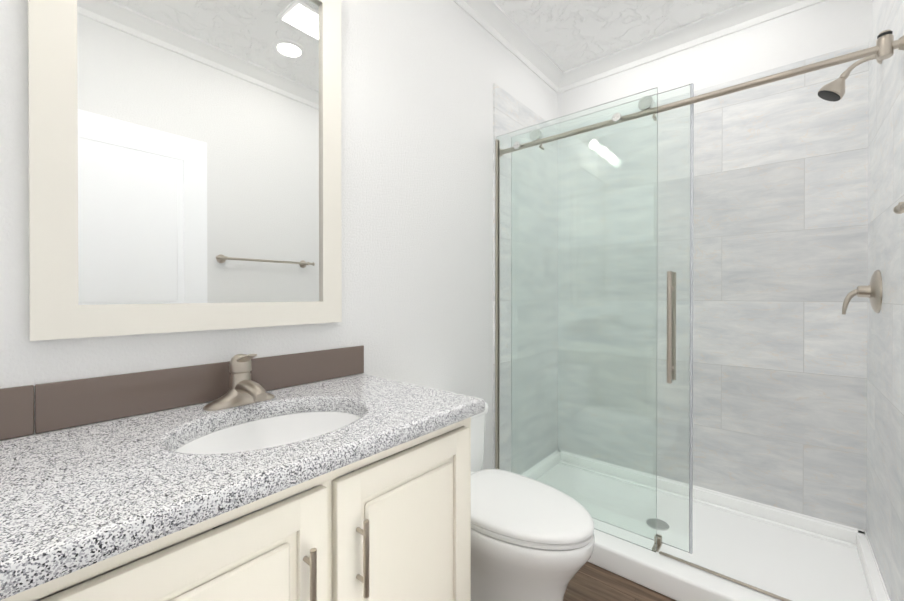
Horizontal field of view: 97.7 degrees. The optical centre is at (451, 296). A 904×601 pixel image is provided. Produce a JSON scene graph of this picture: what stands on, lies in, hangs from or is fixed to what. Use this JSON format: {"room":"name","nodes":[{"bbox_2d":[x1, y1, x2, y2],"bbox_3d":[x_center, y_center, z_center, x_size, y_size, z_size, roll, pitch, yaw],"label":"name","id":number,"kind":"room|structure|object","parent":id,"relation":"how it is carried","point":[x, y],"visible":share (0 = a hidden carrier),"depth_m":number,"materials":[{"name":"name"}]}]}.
{"room":"bathroom","nodes":[
{"label":"bathroom","id":0,"kind":"room"},
{"bbox_2d":[0,0,557,469],"bbox_3d":[-0.231,-0.167,1.667,0.100,2.650,3.075,0,0,40],"label":"wall","id":1,"kind":"structure","parent":0,"point":[420,78],"depth_m":1.59,"materials":[{"name":"white paint"}]},
{"bbox_2d":[0,345,363,440],"bbox_3d":[-0.720,0.233,1.000,0.010,0.102,1.216,0,0,40],"label":"backsplash","id":2,"kind":"structure","parent":1,"relation":"attached to","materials":[{"name":"brown tile"}]},
{"bbox_2d":[28,0,341,340],"bbox_3d":[-0.630,-0.479,1.093,0.024,1.136,0.740,0,0,40],"label":"mirror","id":3,"kind":"object","parent":1,"relation":"attached to","point":[184,163],"visible":0.96,"depth_m":1.02,"materials":[{"name":"white"}]},
{"bbox_2d":[453,0,568,93],"bbox_3d":[-0.164,-1.444,1.605,0.075,0.095,2.875,0,0,40],"label":"crown molding","id":4,"kind":"structure","parent":1,"relation":"attached to","point":[497,22],"depth_m":2.22,"materials":[{"name":"white"}]},
{"bbox_2d":[493,83,545,468],"bbox_3d":[0.480,-0.046,2.429,0.012,2.199,0.795,0,0,40],"label":"wall tile","id":5,"kind":"structure","parent":1,"relation":"attached to","point":[511,113],"depth_m":2.16,"materials":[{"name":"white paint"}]},
{"bbox_2d":[563,562,675,600],"bbox_3d":[0.382,1.190,1.159,1.700,0.060,3.075,0,0,40],"label":"floor","id":6,"kind":"structure","parent":0,"point":[588,581],"depth_m":1.57,"materials":[{"name":"brown wood"}]},
{"bbox_2d":[0,345,484,600],"bbox_3d":[-0.506,0.654,0.823,0.569,1.015,1.218,0,0,40],"label":"bathroom vanity","id":7,"kind":"object","parent":6,"relation":"on","point":[243,485],"visible":1,"depth_m":0.78,"materials":[{"name":"white stone"}]},
{"bbox_2d":[203,354,274,410],"bbox_3d":[-0.531,0.215,1.030,0.151,0.138,0.176,0,0,40],"label":"faucet","id":8,"kind":"object","parent":7,"relation":"on","point":[244,394],"depth_m":1.03,"materials":[{"name":"silver metal"}]},
{"bbox_2d":[471,402,594,600],"bbox_3d":[0.153,0.808,1.457,0.734,0.702,0.416,0,0,40],"label":"toilet","id":9,"kind":"object","parent":6,"relation":"on","point":[532,540],"visible":0.56,"depth_m":1.27,"materials":[{"name":"white ceramic"}]},
{"bbox_2d":[587,485,890,600],"bbox_3d":[1.024,1.104,1.924,1.494,0.105,0.872,0,0,40],"label":"shower pan","id":10,"kind":"object","parent":6,"relation":"on","point":[789,555],"visible":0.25,"depth_m":1.67,"materials":[{"name":"white plastic"}]},
{"bbox_2d":[495,30,903,600],"bbox_3d":[0.838,0.097,1.700,1.494,1.918,0.126,0,0,40],"label":"shower door","id":11,"kind":"structure","parent":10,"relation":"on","point":[594,311],"depth_m":1.76,"materials":[{"name":"clear glass"}]},
{"bbox_2d":[493,0,748,71],"bbox_3d":[0.382,-1.530,1.147,1.700,0.080,3.075,0,0,40],"label":"ceiling","id":12,"kind":"structure","parent":0,"point":[564,35],"depth_m":2.14,"materials":[{"name":"white paint"}]},
{"bbox_2d":[558,0,871,117],"bbox_3d":[1.338,-0.170,2.292,1.500,2.650,0.100,0,0,40],"label":"wall","id":13,"kind":"structure","parent":0,"point":[823,27],"depth_m":2.06,"materials":[{"name":"white paint"},{"name":"light gray stone-look tile"}]},
{"bbox_2d":[565,0,825,89],"bbox_3d":[1.282,-1.447,2.220,1.320,0.095,0.075,0,0,40],"label":"crown molding","id":14,"kind":"structure","parent":13,"relation":"attached to","point":[750,13],"depth_m":2.20,"materials":[{"name":"white"}]},
{"bbox_2d":[693,41,868,530],"bbox_3d":[1.302,-0.045,2.250,1.476,2.199,0.012,0,0,40],"label":"wall tile","id":15,"kind":"structure","parent":13,"relation":"attached to","point":[780,239],"depth_m":1.96,"materials":[{"name":"grey tile"}]},
{"bbox_2d":[872,0,881,29],"bbox_3d":[0.994,-0.162,0.639,0.100,2.650,3.075,0,0,40],"label":"wall","id":16,"kind":"structure","parent":0,"point":[876,4],"depth_m":1.71,"materials":[{"name":"white paint"}]},
{"bbox_2d":[866,0,903,600],"bbox_3d":[1.620,-0.042,1.472,0.012,2.199,0.795,0,0,40],"label":"wall tile","id":17,"kind":"structure","parent":16,"relation":"attached to","point":[885,439],"depth_m":1.44,"materials":[{"name":"grey tile"}]},
{"bbox_2d":[818,55,882,101],"bbox_3d":[1.588,-0.882,1.581,0.183,0.166,0.086,0,0,40],"label":"shower head","id":18,"kind":"object","parent":17,"relation":"attached to","point":[833,91],"visible":0.88,"depth_m":1.58},
{"bbox_2d":[842,270,881,313],"bbox_3d":[1.655,-0.018,1.603,0.103,0.180,0.172,0,0,40],"label":"shower valve","id":19,"kind":"object","parent":17,"relation":"attached to","point":[872,291],"visible":1,"depth_m":1.56,"materials":[{"name":"silver metal"}]},
{"bbox_2d":[893,202,903,213],"bbox_3d":[0.990,-0.228,0.773,0.080,0.054,0.653,0,0,40],"label":"towel bar","id":20,"kind":"object","parent":16,"relation":"attached to","point":[898,208],"visible":1,"depth_m":1.00,"materials":[{"name":"silver metal"}]}
]}

